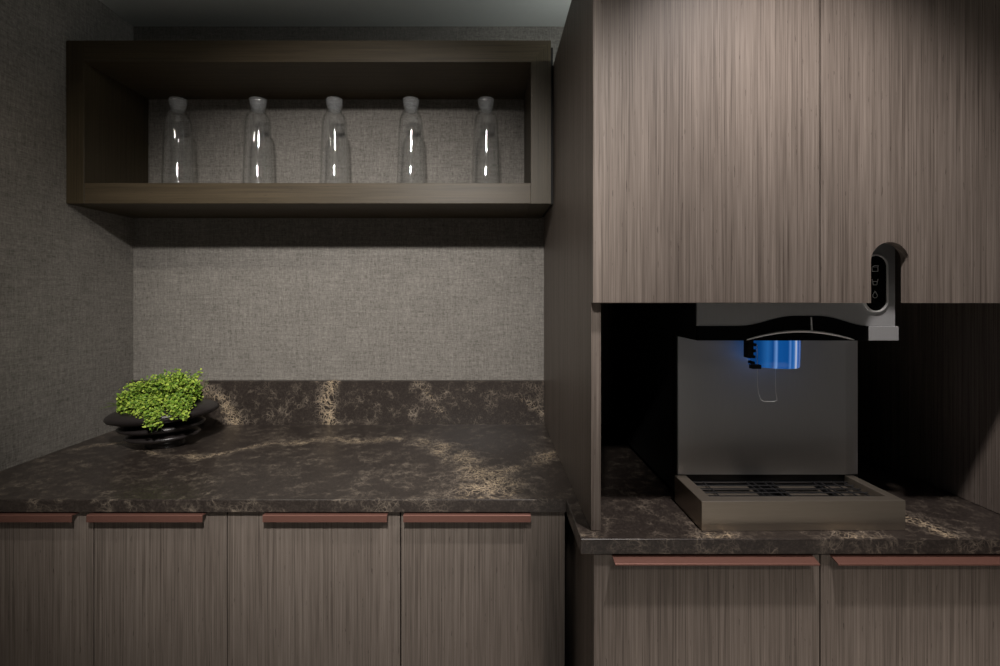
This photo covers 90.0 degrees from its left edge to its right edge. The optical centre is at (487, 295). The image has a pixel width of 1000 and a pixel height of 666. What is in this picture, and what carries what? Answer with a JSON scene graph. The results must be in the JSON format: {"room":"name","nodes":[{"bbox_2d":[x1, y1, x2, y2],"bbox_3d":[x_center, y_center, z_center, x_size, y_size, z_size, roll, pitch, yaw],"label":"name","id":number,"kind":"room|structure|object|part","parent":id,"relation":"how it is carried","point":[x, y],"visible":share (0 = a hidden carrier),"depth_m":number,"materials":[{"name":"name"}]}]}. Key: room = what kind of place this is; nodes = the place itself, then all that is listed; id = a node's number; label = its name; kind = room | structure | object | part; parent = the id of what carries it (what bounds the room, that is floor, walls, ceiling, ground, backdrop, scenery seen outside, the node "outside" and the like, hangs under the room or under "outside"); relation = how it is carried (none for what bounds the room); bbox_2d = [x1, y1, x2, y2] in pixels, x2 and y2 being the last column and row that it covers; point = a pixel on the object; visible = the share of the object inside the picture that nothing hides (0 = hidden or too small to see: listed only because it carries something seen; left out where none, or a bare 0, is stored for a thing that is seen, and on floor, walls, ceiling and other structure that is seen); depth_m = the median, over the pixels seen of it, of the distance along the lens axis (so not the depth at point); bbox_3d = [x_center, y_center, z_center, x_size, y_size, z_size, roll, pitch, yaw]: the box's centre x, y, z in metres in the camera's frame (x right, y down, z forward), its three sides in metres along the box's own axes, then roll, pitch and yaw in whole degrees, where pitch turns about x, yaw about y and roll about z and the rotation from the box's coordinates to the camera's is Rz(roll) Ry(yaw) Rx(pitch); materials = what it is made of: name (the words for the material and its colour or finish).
{"room":"kitchenette","nodes":[
{"label":"kitchenette","id":0,"kind":"room"},
{"bbox_2d":[0,0,132,470],"bbox_3d":[-1.192,0.221,0.505,0.100,2.178,2.210,0,0,0],"label":"wall","id":1,"kind":"structure","parent":0,"point":[66,270],"depth_m":1.30,"materials":[{"name":"fabric"}]},
{"bbox_2d":[99,0,570,25],"bbox_3d":[0.129,-0.893,0.555,2.742,0.050,2.310,0,0,0],"label":"ceiling","id":2,"kind":"structure","parent":0,"point":[135,12],"depth_m":1.53,"materials":[{"name":"paint"}]},
{"bbox_2d":[133,26,563,379],"bbox_3d":[0.129,0.221,1.660,2.742,2.178,0.100,0,0,0],"label":"wall","id":3,"kind":"structure","parent":0,"point":[227,298],"depth_m":1.61,"materials":[{"name":"fabric"}]},
{"bbox_2d":[66,41,552,217],"bbox_3d":[-0.481,-0.470,1.480,1.320,0.441,0.257,0,0,0],"label":"wall shelf","id":4,"kind":"object","parent":3,"relation":"attached to","point":[110,85],"visible":1,"depth_m":1.37,"materials":[{"name":"brown wood"}]},
{"bbox_2d":[161,101,193,182],"bbox_3d":[-0.908,-0.441,1.465,0.083,0.271,0.083,0,0,0],"label":"glass bottle","id":5,"kind":"object","parent":4,"relation":"on","point":[177,101],"visible":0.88,"depth_m":1.47,"materials":[{"name":"clear glass"}]},
{"bbox_2d":[242,97,272,182],"bbox_3d":[-0.674,-0.441,1.465,0.083,0.271,0.083,0,0,-40],"label":"glass bottle","id":6,"kind":"object","parent":4,"relation":"on","point":[249,97],"visible":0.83,"depth_m":1.45,"materials":[{"name":"clear glass"}]},
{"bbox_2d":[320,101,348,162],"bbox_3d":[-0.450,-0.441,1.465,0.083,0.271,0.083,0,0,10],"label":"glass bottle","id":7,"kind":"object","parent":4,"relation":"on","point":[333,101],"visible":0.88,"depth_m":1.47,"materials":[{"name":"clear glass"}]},
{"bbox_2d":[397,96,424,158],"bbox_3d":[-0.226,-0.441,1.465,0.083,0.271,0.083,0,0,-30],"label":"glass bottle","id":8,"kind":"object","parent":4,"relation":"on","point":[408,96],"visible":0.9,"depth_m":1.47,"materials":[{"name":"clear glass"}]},
{"bbox_2d":[472,96,499,162],"bbox_3d":[-0.006,-0.441,1.465,0.083,0.271,0.083,0,0,20],"label":"glass bottle","id":9,"kind":"object","parent":4,"relation":"on","point":[483,96],"visible":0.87,"depth_m":1.46,"materials":[{"name":"clear glass"}]},
{"bbox_2d":[129,380,543,424],"bbox_3d":[-0.481,0.340,1.600,1.321,0.140,0.020,0,0,0],"label":"backsplash","id":10,"kind":"structure","parent":3,"relation":"attached to","point":[242,402],"depth_m":1.59,"materials":[{"name":"stone"}]},
{"bbox_3d":[0.450,1.335,-0.325,3.500,0.050,4.150,0,0,0],"label":"floor","id":11,"kind":"structure","parent":0,"visible":0},
{"bbox_2d":[0,512,227,665],"bbox_3d":[-0.837,0.874,1.303,0.607,0.872,0.608,0,0,0],"label":"base cabinet","id":12,"kind":"object","parent":11,"relation":"on","point":[77,588],"visible":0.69,"depth_m":1.02,"materials":[{"name":"brown wood"}]},
{"bbox_3d":[-0.967,0.445,1.012,0.270,0.014,0.024,0,0,0],"label":"handle","id":13,"kind":"part","parent":12,"relation":"part of","materials":[{"name":"orange metal"}]},
{"bbox_3d":[-0.973,0.824,1.030,0.334,0.772,0.020,0,0,0],"label":"door","id":14,"kind":"part","parent":12,"relation":"part of","materials":[{"name":"brown wood"}]},
{"bbox_3d":[-0.687,0.445,1.012,0.232,0.014,0.024,0,0,0],"label":"handle","id":15,"kind":"part","parent":12,"relation":"part of","materials":[{"name":"orange metal"}]},
{"bbox_3d":[-0.669,0.824,1.030,0.270,0.772,0.020,0,0,0],"label":"door","id":16,"kind":"part","parent":12,"relation":"part of","materials":[{"name":"brown wood"}]},
{"bbox_2d":[0,424,999,553],"bbox_3d":[-0.071,0.423,1.227,2.142,0.026,0.766,0,0,0],"label":"countertop","id":17,"kind":"structure","parent":12,"relation":"on","point":[219,468],"depth_m":1.09,"materials":[{"name":"stone"}]},
{"bbox_2d":[100,368,219,448],"bbox_3d":[-0.891,0.302,1.361,0.286,0.216,0.274,0,0,0],"label":"potted plant","id":18,"kind":"object","parent":17,"relation":"on","point":[160,413],"visible":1,"depth_m":1.31,"materials":[{"name":"green plant"}]},
{"bbox_2d":[103,399,219,448],"bbox_3d":[-0.891,0.351,1.375,0.280,0.119,0.238,0,0,0],"label":"bowl","id":19,"kind":"object","parent":18,"relation":"attached to","point":[170,425],"depth_m":1.30,"materials":[{"name":"black ceramic"}]},
{"bbox_2d":[613,243,904,530],"bbox_3d":[0.557,0.110,1.196,0.370,0.600,0.649,0,0,0],"label":"coffee machine","id":20,"kind":"object","parent":17,"relation":"on","point":[748,412],"visible":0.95,"depth_m":1.00,"materials":[{"name":"paint"}]},
{"bbox_3d":[0.378,0.218,1.010,0.003,0.277,0.020,0,0,0],"label":"edge trim","id":21,"kind":"part","parent":20,"relation":"part of","materials":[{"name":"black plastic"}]},
{"bbox_3d":[0.516,0.143,0.925,0.038,0.105,0.001,0,0,0],"label":"wire lever","id":22,"kind":"part","parent":20,"relation":"part of","materials":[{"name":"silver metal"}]},
{"bbox_3d":[0.561,0.208,1.006,0.362,0.297,0.012,0,0,0],"label":"panel","id":23,"kind":"part","parent":20,"relation":"part of","materials":[{"name":"metal"}]},
{"bbox_2d":[675,475,904,530],"bbox_3d":[0.552,0.384,0.935,0.358,0.052,0.128,0,0,0],"label":"drip tray","id":24,"kind":"object","parent":20,"relation":"on","point":[712,502],"depth_m":0.87,"materials":[{"name":"metal"}]},
{"bbox_3d":[0.557,-0.065,0.907,0.358,0.238,0.005,0,0,0],"label":"head panel","id":25,"kind":"part","parent":20,"relation":"part of","materials":[{"name":"metal"}]},
{"bbox_3d":[0.701,-0.023,0.904,0.043,0.104,0.002,0,0,0],"label":"control panel","id":26,"kind":"part","parent":20,"relation":"part of","materials":[{"name":"black plastic"}]},
{"bbox_2d":[544,0,999,530],"bbox_3d":[0.578,-0.114,1.230,0.800,1.048,0.759,0,0,0],"label":"wall cabinet","id":27,"kind":"object","parent":17,"relation":"on","point":[705,151],"visible":0.86,"depth_m":0.85,"materials":[{"name":"brown wood"}]},
{"bbox_3d":[0.189,-0.114,1.240,0.017,1.048,0.737,0,0,0],"label":"panel","id":28,"kind":"part","parent":27,"relation":"part of","materials":[{"name":"brown wood"}]},
{"bbox_3d":[0.579,-0.104,1.603,0.763,1.028,0.011,0,0,0],"label":"panel","id":29,"kind":"part","parent":27,"relation":"part of","materials":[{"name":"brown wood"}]},
{"bbox_3d":[0.371,-0.313,0.858,0.385,0.650,0.016,0,0,0],"label":"door","id":30,"kind":"part","parent":27,"relation":"part of","materials":[{"name":"brown wood"}]},
{"bbox_3d":[0.760,-0.313,0.858,0.389,0.650,0.016,0,0,0],"label":"door","id":31,"kind":"part","parent":27,"relation":"part of","materials":[{"name":"brown wood"}]},
{"bbox_3d":[0.969,-0.114,1.240,0.018,1.048,0.737,0,0,0],"label":"panel","id":32,"kind":"part","parent":27,"relation":"part of","materials":[{"name":"brown wood"}]},
{"bbox_2d":[228,512,564,665],"bbox_3d":[-0.187,0.874,1.303,0.688,0.872,0.608,0,0,0],"label":"base cabinet","id":33,"kind":"object","parent":11,"relation":"on","point":[305,588],"visible":0.7,"depth_m":1.02,"materials":[{"name":"brown wood"}]},
{"bbox_3d":[-0.355,0.824,1.030,0.352,0.772,0.020,0,0,0],"label":"door","id":34,"kind":"part","parent":33,"relation":"part of","materials":[{"name":"brown wood"}]},
{"bbox_3d":[-0.326,0.445,1.012,0.249,0.014,0.024,0,0,0],"label":"handle","id":35,"kind":"part","parent":33,"relation":"part of","materials":[{"name":"orange metal"}]},
{"bbox_3d":[-0.042,0.445,1.012,0.255,0.014,0.024,0,0,0],"label":"handle","id":36,"kind":"part","parent":33,"relation":"part of","materials":[{"name":"orange metal"}]},
{"bbox_3d":[-0.010,0.824,1.030,0.334,0.772,0.020,0,0,0],"label":"door","id":37,"kind":"part","parent":33,"relation":"part of","materials":[{"name":"brown wood"}]},
{"bbox_2d":[565,512,999,665],"bbox_3d":[0.569,0.874,1.218,0.780,0.872,0.778,0,0,0],"label":"base cabinet","id":38,"kind":"object","parent":11,"relation":"on","point":[621,609],"visible":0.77,"depth_m":0.85,"materials":[{"name":"brown wood"}]},
{"bbox_3d":[0.372,0.824,0.860,0.384,0.772,0.020,0,0,0],"label":"door","id":39,"kind":"part","parent":38,"relation":"part of","materials":[{"name":"brown wood"}]},
{"bbox_3d":[0.381,0.443,0.842,0.340,0.008,0.024,0,0,0],"label":"handle","id":40,"kind":"part","parent":38,"relation":"part of","materials":[{"name":"orange metal"}]},
{"bbox_3d":[0.760,0.824,0.860,0.388,0.772,0.020,0,0,0],"label":"door","id":41,"kind":"part","parent":38,"relation":"part of","materials":[{"name":"brown wood"}]},
{"bbox_3d":[0.753,0.443,0.842,0.344,0.008,0.024,0,0,0],"label":"handle","id":42,"kind":"part","parent":38,"relation":"part of","materials":[{"name":"orange metal"}]}
]}

